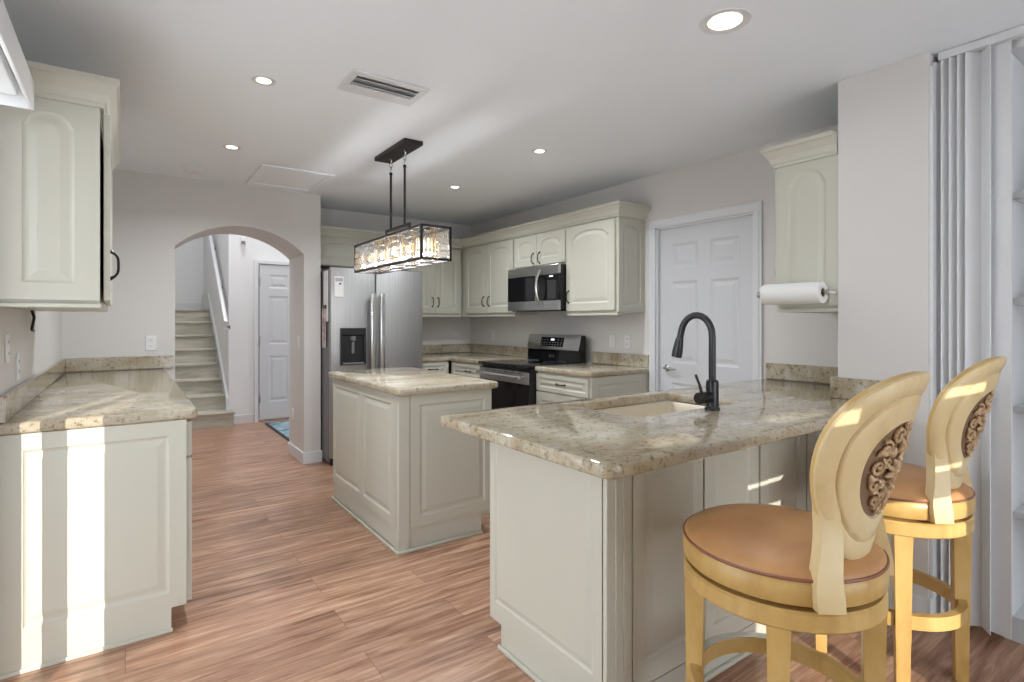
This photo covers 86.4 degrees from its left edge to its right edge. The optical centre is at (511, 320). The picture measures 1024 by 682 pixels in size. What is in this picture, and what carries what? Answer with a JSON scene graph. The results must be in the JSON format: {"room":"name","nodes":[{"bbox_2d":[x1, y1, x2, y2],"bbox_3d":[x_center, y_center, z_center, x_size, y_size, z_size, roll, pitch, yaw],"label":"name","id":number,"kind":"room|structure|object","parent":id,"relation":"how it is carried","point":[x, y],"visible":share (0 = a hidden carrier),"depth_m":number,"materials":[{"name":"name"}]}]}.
{"room":"kitchen","nodes":[
{"label":"kitchen","id":0,"kind":"room"},
{"bbox_2d":[0,44,61,435],"bbox_3d":[-1.210,0.071,0.950,0.120,2.465,7.350,0,0,-35],"label":"wall","id":1,"kind":"structure","parent":0,"point":[38,350],"depth_m":2.58,"materials":[{"name":"paint"}]},
{"bbox_2d":[5,333,9,362],"bbox_3d":[-1.959,0.104,2.117,0.008,0.114,0.070,0,0,-35],"label":"wall outlet","id":2,"kind":"object","parent":1,"relation":"attached to","point":[7,335],"visible":1,"depth_m":2.10,"materials":[{"name":"white plastic"}]},
{"bbox_2d":[0,0,33,109],"bbox_3d":[-1.221,-0.776,1.175,0.120,0.100,1.650,0,0,-35],"label":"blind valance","id":3,"kind":"object","parent":1,"relation":"attached to","point":[17,91],"visible":1,"depth_m":1.67,"materials":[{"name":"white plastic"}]},
{"bbox_2d":[16,353,19,379],"bbox_3d":[-2.109,0.194,2.329,0.008,0.114,0.070,0,0,-35],"label":"wall outlet","id":4,"kind":"object","parent":1,"relation":"attached to","point":[17,354],"visible":1,"depth_m":2.31,"materials":[{"name":"white plastic"}]},
{"bbox_2d":[0,55,121,311],"bbox_3d":[-1.990,-0.482,2.465,0.359,0.864,1.241,0,0,-35],"label":"upper cabinet","id":5,"kind":"object","parent":1,"relation":"attached to","point":[59,157],"visible":0.98,"depth_m":2.01,"materials":[{"name":"beige paint"}]},
{"bbox_2d":[30,310,35,331],"bbox_3d":[-2.220,0.000,2.520,0.022,0.103,0.091,0,0,-35],"label":"power cord","id":6,"kind":"object","parent":5,"relation":"hanging from","point":[31,311],"visible":1,"depth_m":2.54,"materials":[{"name":"black plastic"}]},
{"bbox_2d":[175,237,202,308],"bbox_3d":[-5.872,-1.296,8.586,1.760,5.200,0.100,0,0,-35],"label":"wall","id":7,"kind":"structure","parent":0,"point":[189,256],"depth_m":8.94,"materials":[{"name":"paint"}]},
{"bbox_2d":[175,303,200,308],"bbox_3d":[-5.602,-0.237,8.706,1.100,0.118,0.014,0,0,-35],"label":"baseboard","id":8,"kind":"structure","parent":7,"relation":"attached to","point":[177,305],"depth_m":8.91,"materials":[{"name":"white paint"}]},
{"bbox_2d":[62,169,320,452],"bbox_3d":[-2.740,0.071,4.708,1.975,2.465,0.550,0,0,-35],"label":"wall","id":9,"kind":"structure","parent":0,"point":[153,215],"depth_m":4.42,"materials":[{"name":"paint"}]},
{"bbox_2d":[146,336,155,349],"bbox_3d":[-2.843,0.174,4.292,0.070,0.114,0.008,0,0,-35],"label":"wall outlet","id":10,"kind":"object","parent":9,"relation":"attached to","point":[150,340],"visible":1,"depth_m":4.29,"materials":[{"name":"white plastic"}]},
{"bbox_2d":[297,336,299,347],"bbox_3d":[-2.004,0.194,5.113,0.010,0.114,0.070,0,0,-35],"label":"light switch","id":11,"kind":"object","parent":9,"relation":"attached to","point":[298,337],"visible":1,"depth_m":5.10,"materials":[{"name":"white plastic"}]},
{"bbox_2d":[288,442,321,463],"bbox_3d":[-1.992,1.252,5.229,0.174,0.105,0.566,0,0,-35],"label":"baseboard","id":12,"kind":"structure","parent":9,"relation":"attached to","point":[314,456],"depth_m":5.02,"materials":[{"name":"white paint"}]},
{"bbox_2d":[203,234,226,385],"bbox_3d":[-4.520,-1.296,8.288,0.100,5.200,3.250,0,0,-35],"label":"wall","id":13,"kind":"structure","parent":0,"point":[220,240],"depth_m":7.60,"materials":[{"name":"paint"}]},
{"bbox_2d":[202,293,228,410],"bbox_3d":[-4.341,0.440,7.925,0.028,1.728,2.650,0,0,-35],"label":"trim","id":14,"kind":"structure","parent":13,"relation":"attached to","point":[206,299],"depth_m":7.56,"materials":[{"name":"white paint"}]},
{"bbox_2d":[208,235,229,328],"bbox_3d":[-3.922,-0.576,7.290,0.084,1.356,1.590,0,0,-35],"label":"handrail","id":15,"kind":"object","parent":13,"relation":"attached to","point":[219,287],"visible":0.91,"depth_m":7.13,"materials":[{"name":"white paint"}]},
{"bbox_2d":[227,234,288,421],"bbox_3d":[-2.230,-1.296,7.859,3.340,5.200,0.100,0,0,-35],"label":"wall","id":16,"kind":"structure","parent":0,"point":[240,257],"depth_m":6.94,"materials":[{"name":"paint"}]},
{"bbox_2d":[240,236,245,243],"bbox_3d":[-3.420,-1.026,6.927,0.060,0.100,0.042,0,0,-35],"label":"sensor","id":17,"kind":"object","parent":16,"relation":"attached to","point":[242,238],"visible":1,"depth_m":6.91,"materials":[{"name":"white plastic"}]},
{"bbox_2d":[234,414,253,423],"bbox_3d":[-3.441,1.249,6.928,0.285,0.110,0.016,0,0,-35],"label":"baseboard","id":18,"kind":"structure","parent":16,"relation":"attached to","point":[247,418],"depth_m":6.93,"materials":[{"name":"white paint"}]},
{"bbox_2d":[254,260,288,422],"bbox_3d":[-2.936,0.259,7.266,0.920,2.090,0.050,0,0,-35],"label":"door frame","id":19,"kind":"structure","parent":16,"relation":"in","point":[256,262],"depth_m":6.99,"materials":[{"name":"white paint"}]},
{"bbox_2d":[258,265,288,419],"bbox_3d":[-2.941,0.274,7.261,0.812,2.000,0.043,0,0,-35],"label":"door","id":20,"kind":"structure","parent":19,"relation":"attached to","point":[273,281],"depth_m":7.13,"materials":[{"name":"white paint"}]},
{"bbox_2d":[321,208,470,373],"bbox_3d":[-1.277,0.071,6.144,2.072,2.465,0.100,0,0,-35],"label":"wall","id":21,"kind":"structure","parent":0,"point":[435,330],"depth_m":6.30,"materials":[{"name":"paint"}]},
{"bbox_2d":[321,237,406,270],"bbox_3d":[-1.597,-0.676,5.650,0.955,0.276,0.326,0,0,-35],"label":"upper cabinet","id":22,"kind":"object","parent":21,"relation":"attached to","point":[335,252],"visible":0.41,"depth_m":5.38,"materials":[{"name":"beige paint"}]},
{"bbox_2d":[406,249,461,316],"bbox_3d":[-0.798,-0.430,6.197,0.975,0.768,0.358,0,0,-35],"label":"upper cabinet","id":23,"kind":"object","parent":21,"relation":"attached to","point":[441,282],"visible":0.48,"depth_m":6.05,"materials":[{"name":"beige paint"}]},
{"bbox_2d":[0,419,1023,681],"bbox_3d":[-0.100,1.354,3.424,5.000,0.100,10.300,0,0,-35],"label":"floor","id":24,"kind":"structure","parent":0,"point":[288,585],"depth_m":2.46,"materials":[{"name":"laminate"}]},
{"bbox_2d":[0,419,191,679],"bbox_3d":[-1.840,0.862,2.501,0.638,0.885,0.832,0,0,-35],"label":"base cabinet","id":25,"kind":"object","parent":24,"relation":"on","point":[96,522],"visible":0.96,"depth_m":2.13,"materials":[{"name":"beige paint"}]},
{"bbox_2d":[0,355,197,434],"bbox_3d":[-2.292,0.346,3.177,0.691,0.144,2.464,0,0,-35],"label":"countertop","id":26,"kind":"structure","parent":25,"relation":"on","point":[61,396],"depth_m":2.60,"materials":[{"name":"beige stone"}]},
{"bbox_2d":[175,309,234,429],"bbox_3d":[-4.737,0.564,7.573,1.190,1.480,2.845,0,0,-35],"label":"staircase","id":27,"kind":"structure","parent":24,"relation":"on","point":[196,366],"depth_m":7.23,"materials":[{"name":"beige carpet"}]},
{"bbox_2d":[265,420,288,440],"bbox_3d":[-2.258,1.297,6.638,1.120,0.012,1.460,0,0,-35],"label":"rug","id":28,"kind":"object","parent":24,"relation":"on","point":[281,427],"visible":0.2,"depth_m":6.61,"materials":[{"name":"blue fabric"}]},
{"bbox_2d":[321,267,421,465],"bbox_3d":[-1.455,0.409,5.411,0.905,1.790,0.850,0,0,-35],"label":"refrigerator","id":29,"kind":"object","parent":24,"relation":"on","point":[377,322],"visible":0.6,"depth_m":5.06,"materials":[{"name":"grey metal"}]},
{"bbox_2d":[322,308,325,347],"bbox_3d":[-1.716,0.064,4.974,0.006,0.360,0.100,0,0,-35],"label":"paper sheet","id":30,"kind":"object","parent":29,"relation":"attached to","point":[323,309],"visible":0.98,"depth_m":4.97,"materials":[{"name":"white paper"}]},
{"bbox_2d":[324,270,327,320],"bbox_3d":[-1.693,-0.226,4.954,0.010,0.460,0.110,0,0,-35],"label":"paper sheet","id":31,"kind":"object","parent":29,"relation":"attached to","point":[325,272],"visible":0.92,"depth_m":4.92,"materials":[{"name":"white paper"}]},
{"bbox_2d":[334,276,343,296],"bbox_3d":[-1.553,-0.308,4.896,0.084,0.185,0.013,0,0,-35],"label":"notepad","id":32,"kind":"object","parent":29,"relation":"attached to","point":[338,280],"visible":1,"depth_m":4.89,"materials":[{"name":"white paper"}]},
{"bbox_2d":[331,378,490,555],"bbox_3d":[-0.719,0.862,3.703,0.650,0.885,1.208,0,0,-35],"label":"kitchen island","id":33,"kind":"object","parent":24,"relation":"on","point":[413,481],"visible":0.84,"depth_m":3.24,"materials":[{"name":"beige paint"}]},
{"bbox_2d":[329,367,497,395],"bbox_3d":[-0.722,0.396,3.718,0.683,0.044,1.300,0,0,-35],"label":"island countertop","id":34,"kind":"structure","parent":33,"relation":"on","point":[405,381],"depth_m":3.43,"materials":[{"name":"beige stone"}]},
{"bbox_2d":[422,361,447,372],"bbox_3d":[-0.987,0.862,5.870,0.360,0.885,0.673,0,0,-35],"label":"base cabinet","id":35,"kind":"object","parent":24,"relation":"on","point":[440,366],"visible":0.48,"depth_m":5.65,"materials":[{"name":"beige paint"}]},
{"bbox_2d":[451,361,482,377],"bbox_3d":[-0.202,0.862,5.617,0.678,0.885,0.705,0,0,-35],"label":"base cabinet","id":36,"kind":"object","parent":24,"relation":"on","point":[459,368],"visible":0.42,"depth_m":5.47,"materials":[{"name":"beige paint"}]},
{"bbox_2d":[422,344,527,364],"bbox_3d":[-0.524,0.346,5.785,1.017,0.144,1.357,0,0,-35],"label":"countertop","id":37,"kind":"structure","parent":36,"relation":"on","point":[467,353],"depth_m":6.05,"materials":[{"name":"beige stone"}]},
{"bbox_2d":[476,334,585,408],"bbox_3d":[0.174,0.716,4.979,0.774,1.175,0.757,0,0,-35],"label":"range","id":38,"kind":"object","parent":24,"relation":"on","point":[516,378],"visible":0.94,"depth_m":4.85,"materials":[{"name":"black metal"}]},
{"bbox_2d":[478,358,580,368],"bbox_3d":[0.155,0.385,4.965,0.620,0.028,0.757,0,0,-35],"label":"cooktop","id":39,"kind":"object","parent":38,"relation":"in","point":[527,363],"depth_m":4.88,"materials":[{"name":"grey glass"}]},
{"bbox_2d":[536,372,648,409],"bbox_3d":[0.636,0.862,4.437,0.678,0.885,0.644,0,0,-35],"label":"base cabinet","id":40,"kind":"object","parent":24,"relation":"on","point":[551,387],"visible":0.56,"depth_m":4.22,"materials":[{"name":"beige paint"}]},
{"bbox_2d":[535,352,648,377],"bbox_3d":[0.650,0.346,4.441,0.657,0.144,0.661,0,0,-35],"label":"countertop","id":41,"kind":"structure","parent":40,"relation":"on","point":[603,364],"depth_m":4.39,"materials":[{"name":"beige stone"}]},
{"bbox_2d":[490,401,821,681],"bbox_3d":[1.010,0.862,2.581,2.222,0.885,0.694,0,0,-35],"label":"base cabinet","id":42,"kind":"object","parent":24,"relation":"on","point":[587,580],"visible":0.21,"depth_m":1.89,"materials":[{"name":"beige paint"}]},
{"bbox_2d":[441,363,880,479],"bbox_3d":[0.961,0.345,2.488,2.411,0.146,0.945,0,0,-35],"label":"countertop","id":43,"kind":"structure","parent":42,"relation":"on","point":[573,434],"depth_m":1.99,"materials":[{"name":"beige stone"}]},
{"bbox_2d":[598,401,704,417],"bbox_3d":[0.652,0.513,2.486,0.710,0.189,0.420,0,0,-35],"label":"sink","id":44,"kind":"object","parent":43,"relation":"in","point":[657,408],"visible":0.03,"depth_m":2.75,"materials":[{"name":"beige ceramic"}]},
{"bbox_2d":[671,312,719,410],"bbox_3d":[0.765,0.167,2.328,0.128,0.412,0.219,0,0,-43],"label":"faucet","id":45,"kind":"object","parent":43,"relation":"on","point":[710,396],"visible":1,"depth_m":2.28,"materials":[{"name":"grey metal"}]},
{"bbox_2d":[682,371,929,681],"bbox_3d":[0.773,0.711,1.491,0.592,1.186,0.511,0,0,40],"label":"bar stool","id":46,"kind":"object","parent":24,"relation":"on","point":[825,570],"visible":1,"depth_m":1.30,"materials":[{"name":"beige wood"}]},
{"bbox_2d":[685,503,886,579],"bbox_3d":[0.742,0.581,1.517,0.501,0.058,0.501,0,0,43],"label":"cushion","id":47,"kind":"object","parent":46,"relation":"on","point":[748,540],"depth_m":1.39,"materials":[{"name":"beige leather"}]},
{"bbox_2d":[815,356,1006,681],"bbox_3d":[1.461,0.711,2.049,0.592,1.186,0.511,0,0,38],"label":"bar stool","id":48,"kind":"object","parent":24,"relation":"on","point":[937,500],"visible":0.8,"depth_m":1.85,"materials":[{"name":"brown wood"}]},
{"bbox_2d":[889,462,972,500],"bbox_3d":[1.429,0.581,2.074,0.501,0.058,0.501,0,0,41],"label":"cushion","id":49,"kind":"object","parent":48,"relation":"on","point":[911,483],"depth_m":1.87,"materials":[{"name":"beige leather"}]},
{"bbox_2d":[1004,54,1023,644],"bbox_3d":[2.718,0.106,1.567,0.348,2.395,1.910,0,0,-35],"label":"shelves","id":50,"kind":"object","parent":24,"relation":"on","point":[1017,66],"visible":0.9,"depth_m":2.26,"materials":[{"name":"white paint"}]},
{"bbox_2d":[3,0,1023,225],"bbox_3d":[0.566,-1.211,2.486,5.000,0.100,8.000,0,0,-35],"label":"ceiling","id":51,"kind":"structure","parent":0,"point":[614,92],"depth_m":2.60,"materials":[{"name":"paint"}]},
{"bbox_2d":[182,165,203,173],"bbox_3d":[-2.418,-1.142,4.133,0.144,0.038,0.144,0,0,-35],"label":"smoke detector","id":52,"kind":"object","parent":51,"relation":"attached to","point":[190,169],"visible":1,"depth_m":4.09,"materials":[{"name":"white plastic"}]},
{"bbox_2d":[223,145,240,149],"bbox_3d":[-1.871,-1.159,3.639,0.110,0.005,0.110,0,0,-35],"label":"recessed light","id":53,"kind":"object","parent":51,"relation":"in","point":[230,147],"visible":1,"depth_m":3.64,"materials":[{"name":"white paint"}]},
{"bbox_2d":[251,76,275,85],"bbox_3d":[-1.199,-1.159,2.631,0.110,0.005,0.110,0,0,-35],"label":"recessed light","id":54,"kind":"object","parent":51,"relation":"in","point":[260,80],"visible":1,"depth_m":2.63,"materials":[{"name":"white paint"}]},
{"bbox_2d":[246,164,334,191],"bbox_3d":[-1.814,-1.154,4.439,0.540,0.014,0.660,0,0,-35],"label":"attic hatch","id":55,"kind":"object","parent":51,"relation":"attached to","point":[265,175],"visible":1,"depth_m":4.42,"materials":[{"name":"paint"}]},
{"bbox_2d":[337,69,429,106],"bbox_3d":[-0.640,-1.152,2.716,0.390,0.018,0.250,0,0,-35],"label":"ceiling vent","id":56,"kind":"object","parent":51,"relation":"in","point":[357,81],"visible":1,"depth_m":2.71,"materials":[{"name":"white metal"}]},
{"bbox_2d":[354,138,451,273],"bbox_3d":[-0.774,-0.761,3.692,0.216,0.800,1.143,0,0,-35],"label":"pendant lamp","id":57,"kind":"object","parent":51,"relation":"hanging from","point":[421,246],"visible":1,"depth_m":3.52,"materials":[{"name":"clear glass"}]},
{"bbox_2d":[449,186,460,188],"bbox_3d":[-0.496,-1.159,4.725,0.110,0.005,0.110,0,0,-35],"label":"recessed light","id":58,"kind":"object","parent":51,"relation":"in","point":[450,187],"visible":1,"depth_m":4.73,"materials":[{"name":"white paint"}]},
{"bbox_2d":[532,149,546,153],"bbox_3d":[0.188,-1.159,3.726,0.110,0.005,0.110,0,0,-35],"label":"recessed light","id":59,"kind":"object","parent":51,"relation":"in","point":[535,151],"visible":1,"depth_m":3.73,"materials":[{"name":"white paint"}]},
{"bbox_2d":[699,7,751,34],"bbox_3d":[0.825,-1.159,2.109,0.190,0.005,0.190,0,0,-35],"label":"recessed light","id":60,"kind":"object","parent":51,"relation":"in","point":[730,19],"visible":1,"depth_m":2.10,"materials":[{"name":"white paint"}]},
{"bbox_2d":[933,25,1023,639],"bbox_3d":[2.275,0.056,1.782,0.074,2.427,1.472,0,0,-35],"label":"vertical blind","id":61,"kind":"object","parent":51,"relation":"hanging from","point":[974,89],"visible":0.88,"depth_m":2.26,"materials":[{"name":"white paint"}]},
{"bbox_2d":[471,124,837,380],"bbox_3d":[0.837,0.071,4.851,0.120,2.465,4.457,0,0,-35],"label":"wall","id":62,"kind":"structure","parent":0,"point":[745,176],"depth_m":4.10,"materials":[{"name":"paint"}]},
{"bbox_2d":[422,344,527,356],"bbox_3d":[-0.524,0.324,5.785,1.017,0.100,1.357,0,0,-35],"label":"backsplash","id":63,"kind":"structure","parent":62,"relation":"attached to","point":[438,348],"depth_m":6.31,"materials":[{"name":"stone"}]},
{"bbox_2d":[491,330,494,339],"bbox_3d":[-0.216,0.164,6.223,0.008,0.114,0.070,0,0,-35],"label":"wall outlet","id":64,"kind":"object","parent":62,"relation":"attached to","point":[492,331],"visible":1,"depth_m":6.22,"materials":[{"name":"white plastic"}]},
{"bbox_2d":[462,238,539,316],"bbox_3d":[-0.166,-0.430,5.851,0.356,0.768,1.041,0,0,-35],"label":"upper cabinet","id":65,"kind":"object","parent":62,"relation":"attached to","point":[485,268],"visible":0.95,"depth_m":5.73,"materials":[{"name":"beige paint"}]},
{"bbox_2d":[514,227,566,268],"bbox_3d":[0.359,-0.655,5.112,0.356,0.318,0.766,0,0,-35],"label":"upper cabinet","id":66,"kind":"object","parent":62,"relation":"attached to","point":[549,247],"visible":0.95,"depth_m":4.99,"materials":[{"name":"beige paint"}]},
{"bbox_2d":[508,264,565,311],"bbox_3d":[0.309,-0.291,5.077,0.471,0.403,0.757,0,0,-35],"label":"microwave","id":67,"kind":"object","parent":66,"relation":"attached to","point":[539,288],"visible":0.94,"depth_m":4.89,"materials":[{"name":"silver metal"}]},
{"bbox_2d":[566,216,644,315],"bbox_3d":[0.757,-0.430,4.551,0.356,0.768,0.606,0,0,-35],"label":"upper cabinet","id":68,"kind":"object","parent":62,"relation":"attached to","point":[605,258],"visible":1,"depth_m":4.37,"materials":[{"name":"beige paint"}]},
{"bbox_2d":[321,200,650,248],"bbox_3d":[-0.201,-0.867,5.300,3.139,0.104,1.407,0,0,22],"label":"crown molding","id":69,"kind":"structure","parent":68,"relation":"attached to","point":[615,208],"depth_m":5.03,"materials":[{"name":"beige paint"}]},
{"bbox_2d":[609,334,614,347],"bbox_3d":[0.863,0.174,4.702,0.010,0.114,0.070,0,0,-35],"label":"light switch","id":70,"kind":"object","parent":62,"relation":"attached to","point":[611,337],"visible":1,"depth_m":4.70,"materials":[{"name":"white plastic"}]},
{"bbox_2d":[591,352,648,367],"bbox_3d":[0.907,0.324,4.629,0.020,0.100,0.651,0,0,-35],"label":"backsplash","id":71,"kind":"structure","parent":62,"relation":"attached to","point":[636,360],"depth_m":4.60,"materials":[{"name":"stone"}]},
{"bbox_2d":[624,335,630,348],"bbox_3d":[0.965,0.174,4.559,0.008,0.114,0.070,0,0,-35],"label":"wall outlet","id":72,"kind":"object","parent":62,"relation":"attached to","point":[627,338],"visible":1,"depth_m":4.55,"materials":[{"name":"white plastic"}]},
{"bbox_2d":[649,201,762,402],"bbox_3d":[1.417,0.256,4.005,0.132,2.097,0.947,0,0,-35],"label":"trim","id":73,"kind":"structure","parent":62,"relation":"attached to","point":[755,209],"depth_m":4.01,"materials":[{"name":"white paint"}]},
{"bbox_2d":[660,215,752,401],"bbox_3d":[1.398,0.290,3.990,0.092,2.011,0.797,0,0,-35],"label":"door","id":74,"kind":"structure","parent":62,"relation":"in","point":[706,268],"depth_m":3.98,"materials":[{"name":"white paint"}]},
{"bbox_2d":[760,130,837,312],"bbox_3d":[1.700,-0.481,2.957,0.663,0.870,0.365,0,0,-35],"label":"upper cabinet","id":75,"kind":"object","parent":62,"relation":"attached to","point":[806,175],"visible":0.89,"depth_m":2.77,"materials":[{"name":"beige paint"}]},
{"bbox_2d":[757,289,836,297],"bbox_3d":[1.444,-0.139,2.781,0.080,0.036,0.372,0,0,-35],"label":"paper towel holder","id":76,"kind":"object","parent":75,"relation":"attached to","point":[827,292],"visible":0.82,"depth_m":2.63,"materials":[{"name":"grey metal"}]},
{"bbox_2d":[760,281,827,304],"bbox_3d":[1.426,-0.139,2.768,0.108,0.108,0.295,0,0,-35],"label":"paper towel roll","id":77,"kind":"object","parent":76,"relation":"hanging from","point":[804,292],"visible":0.97,"depth_m":2.72,"materials":[{"name":"white paper"}]},
{"bbox_2d":[766,363,880,399],"bbox_3d":[1.823,0.323,2.988,0.466,0.102,1.120,0,0,7],"label":"backsplash","id":78,"kind":"structure","parent":62,"relation":"attached to","point":[840,387],"depth_m":3.26,"materials":[{"name":"stone"}]},
{"bbox_2d":[838,52,937,598],"bbox_3d":[1.985,0.071,2.707,0.730,2.465,0.368,0,0,-35],"label":"wall column","id":79,"kind":"structure","parent":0,"point":[883,112],"depth_m":2.48,"materials":[{"name":"paint"}]},
{"bbox_2d":[888,585,935,613],"bbox_3d":[1.741,1.249,2.493,0.115,0.110,0.328,0,0,-35],"label":"baseboard","id":80,"kind":"structure","parent":79,"relation":"attached to","point":[920,604],"depth_m":2.36,"materials":[{"name":"white paint"}]},
{"bbox_2d":[938,37,1023,64],"bbox_3d":[2.969,0.071,1.293,0.500,2.465,3.073,0,0,-35],"label":"wall","id":81,"kind":"structure","parent":0,"point":[1017,44],"depth_m":2.20,"materials":[{"name":"paint"}]},
{"bbox_2d":[929,66,936,598],"bbox_3d":[1.834,0.049,2.365,0.081,2.290,0.014,0,0,-35],"label":"door frame","id":82,"kind":"structure","parent":81,"relation":"attached to","point":[932,70],"depth_m":2.34,"materials":[{"name":"white paint"}]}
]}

